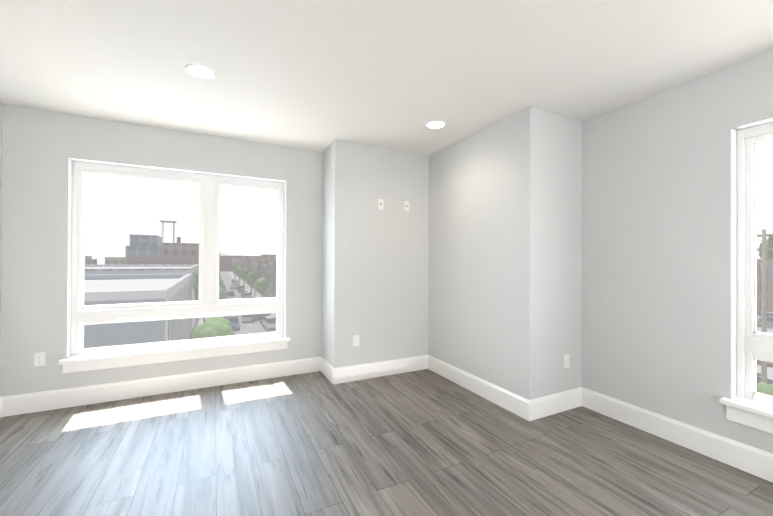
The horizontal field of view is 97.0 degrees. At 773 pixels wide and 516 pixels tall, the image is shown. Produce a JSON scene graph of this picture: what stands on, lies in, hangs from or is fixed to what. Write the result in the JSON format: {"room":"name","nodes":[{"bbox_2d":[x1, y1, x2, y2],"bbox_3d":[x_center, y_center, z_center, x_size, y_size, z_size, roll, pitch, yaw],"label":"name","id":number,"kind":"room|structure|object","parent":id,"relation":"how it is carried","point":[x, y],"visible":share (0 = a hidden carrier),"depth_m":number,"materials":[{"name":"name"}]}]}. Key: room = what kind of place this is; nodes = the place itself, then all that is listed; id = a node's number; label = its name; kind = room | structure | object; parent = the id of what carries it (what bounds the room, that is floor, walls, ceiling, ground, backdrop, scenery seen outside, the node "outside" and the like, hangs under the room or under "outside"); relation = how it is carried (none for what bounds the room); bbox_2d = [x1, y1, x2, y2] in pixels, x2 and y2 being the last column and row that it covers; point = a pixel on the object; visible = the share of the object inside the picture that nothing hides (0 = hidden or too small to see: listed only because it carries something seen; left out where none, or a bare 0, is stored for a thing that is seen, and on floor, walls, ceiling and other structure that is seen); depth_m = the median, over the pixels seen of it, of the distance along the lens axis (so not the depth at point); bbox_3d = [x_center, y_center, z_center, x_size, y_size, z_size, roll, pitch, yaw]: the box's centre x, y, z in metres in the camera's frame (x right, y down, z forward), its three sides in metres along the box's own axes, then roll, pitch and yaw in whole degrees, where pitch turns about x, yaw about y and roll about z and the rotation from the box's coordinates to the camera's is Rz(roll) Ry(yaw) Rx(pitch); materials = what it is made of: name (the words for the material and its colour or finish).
{"room":"living room","nodes":[
{"label":"living room","id":0,"kind":"room"},
{"bbox_2d":[0,102,2,392],"bbox_3d":[-1.835,0.013,-0.101,0.200,2.600,6.900,0,0,-27],"label":"wall","id":1,"kind":"structure","parent":0,"point":[1,147],"depth_m":2.84,"materials":[{"name":"paint"}]},
{"bbox_2d":[0,396,3,417],"bbox_3d":[-1.745,1.231,-0.058,0.016,0.165,6.500,0,0,-27],"label":"baseboard","id":2,"kind":"structure","parent":1,"relation":"attached to","point":[1,398],"depth_m":2.84,"materials":[{"name":"white wood"}]},
{"bbox_2d":[0,105,322,396],"bbox_3d":[-2.031,0.028,3.549,2.725,2.600,0.200,0,0,-27],"label":"wall","id":3,"kind":"structure","parent":0,"point":[43,150],"depth_m":3.07,"materials":[{"name":"paint"}]},
{"bbox_2d":[34,352,44,366],"bbox_3d":[-2.991,0.874,2.949,0.072,0.117,0.009,0,0,-27],"label":"electrical outlet","id":4,"kind":"object","parent":3,"relation":"attached to","point":[39,359],"visible":1,"depth_m":2.95,"materials":[{"name":"white plastic"}]},
{"bbox_2d":[4,357,319,416],"bbox_3d":[-1.976,1.245,3.454,2.695,0.165,0.016,0,0,-27],"label":"baseboard","id":5,"kind":"structure","parent":3,"relation":"attached to","point":[19,404],"depth_m":3.29,"materials":[{"name":"white wood"}]},
{"bbox_2d":[58,161,289,372],"bbox_3d":[-2.017,0.070,3.519,1.974,1.904,0.257,0,0,-27],"label":"window","id":6,"kind":"structure","parent":3,"relation":"in","point":[168,266],"depth_m":3.48,"materials":[{"name":"glass"}]},
{"bbox_2d":[321,139,428,367],"bbox_3d":[-0.173,0.040,4.212,1.192,2.600,0.684,0,0,-27],"label":"wall","id":7,"kind":"structure","parent":0,"point":[375,267],"depth_m":3.87,"materials":[{"name":"paint"}]},
{"bbox_2d":[320,357,331,382],"bbox_3d":[-0.673,1.253,3.843,0.016,0.165,0.450,0,0,-27],"label":"baseboard","id":8,"kind":"structure","parent":7,"relation":"attached to","point":[325,367],"depth_m":3.83,"materials":[{"name":"white wood"}]},
{"bbox_2d":[353,335,358,345],"bbox_3d":[-0.332,0.905,3.743,0.072,0.117,0.009,0,0,-27],"label":"electrical outlet","id":9,"kind":"object","parent":7,"relation":"attached to","point":[355,340],"visible":1,"depth_m":3.74,"materials":[{"name":"white plastic"}]},
{"bbox_2d":[332,355,427,383],"bbox_3d":[-0.037,1.257,3.887,1.191,0.165,0.016,0,0,-27],"label":"baseboard","id":10,"kind":"structure","parent":7,"relation":"attached to","point":[396,366],"depth_m":3.85,"materials":[{"name":"white wood"}]},
{"bbox_2d":[378,199,383,209],"bbox_3d":[-0.065,-0.609,3.879,0.072,0.117,0.010,0,0,-27],"label":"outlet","id":11,"kind":"object","parent":7,"relation":"attached to","point":[381,204],"visible":1,"depth_m":3.88,"materials":[{"name":"white plastic"}]},
{"bbox_2d":[404,201,409,210],"bbox_3d":[0.241,-0.611,4.033,0.072,0.117,0.010,0,0,-27],"label":"outlet","id":12,"kind":"object","parent":7,"relation":"attached to","point":[406,205],"visible":1,"depth_m":4.03,"materials":[{"name":"white plastic"}]},
{"bbox_2d":[0,369,772,515],"bbox_3d":[0.299,1.389,0.969,4.991,0.120,6.900,0,0,-27],"label":"floor","id":13,"kind":"structure","parent":0,"point":[425,442],"depth_m":2.25,"materials":[{"name":"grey wood"}]},
{"bbox_2d":[0,0,772,154],"bbox_3d":[0.313,-1.331,0.980,4.991,0.120,6.900,0,0,-27],"label":"ceiling","id":14,"kind":"structure","parent":0,"point":[318,75],"depth_m":2.19,"materials":[{"name":"paint"}]},
{"bbox_2d":[185,63,215,78],"bbox_3d":[-1.265,-1.280,2.331,0.190,0.028,0.190,0,0,-27],"label":"recessed light","id":15,"kind":"object","parent":14,"relation":"in","point":[200,71],"visible":0.94,"depth_m":2.32,"materials":[{"name":"white plastic"}]},
{"bbox_2d":[426,120,445,128],"bbox_3d":[0.465,-1.267,3.228,0.190,0.028,0.190,0,0,-27],"label":"recessed light","id":16,"kind":"object","parent":14,"relation":"in","point":[435,124],"visible":0.9,"depth_m":3.21,"materials":[{"name":"white plastic"}]},
{"bbox_2d":[428,106,581,399],"bbox_3d":[1.087,0.045,4.005,0.874,2.600,2.184,0,0,-27],"label":"wall","id":17,"kind":"structure","parent":0,"point":[505,258],"depth_m":3.09,"materials":[{"name":"paint"}]},
{"bbox_2d":[428,355,531,420],"bbox_3d":[0.840,1.260,3.488,0.016,0.165,1.516,0,0,-27],"label":"baseboard","id":18,"kind":"structure","parent":17,"relation":"attached to","point":[516,404],"depth_m":3.27,"materials":[{"name":"white wood"}]},
{"bbox_2d":[532,387,583,419],"bbox_3d":[1.478,1.261,2.969,0.630,0.165,0.016,0,0,-27],"label":"baseboard","id":19,"kind":"structure","parent":17,"relation":"attached to","point":[559,402],"depth_m":2.96,"materials":[{"name":"white wood"}]},
{"bbox_2d":[564,354,569,367],"bbox_3d":[1.602,0.916,3.035,0.072,0.117,0.009,0,0,-27],"label":"electrical outlet","id":20,"kind":"object","parent":17,"relation":"attached to","point":[567,361],"visible":1,"depth_m":3.03,"materials":[{"name":"white plastic"}]},
{"bbox_2d":[581,50,772,453],"bbox_3d":[2.892,0.042,1.163,0.200,2.600,4.516,0,0,-27],"label":"wall","id":21,"kind":"structure","parent":0,"point":[659,265],"depth_m":2.52,"materials":[{"name":"paint"}]},
{"bbox_2d":[584,388,772,482],"bbox_3d":[2.783,1.259,1.123,0.016,0.165,4.486,0,0,-27],"label":"baseboard","id":22,"kind":"structure","parent":21,"relation":"attached to","point":[747,458],"depth_m":2.41,"materials":[{"name":"white wood"}]},
{"bbox_2d":[719,122,772,433],"bbox_3d":[2.524,0.103,1.820,0.257,1.899,1.056,0,0,-27],"label":"window","id":23,"kind":"structure","parent":21,"relation":"in","point":[750,404],"depth_m":2.21,"materials":[{"name":"white plastic"}]}
]}

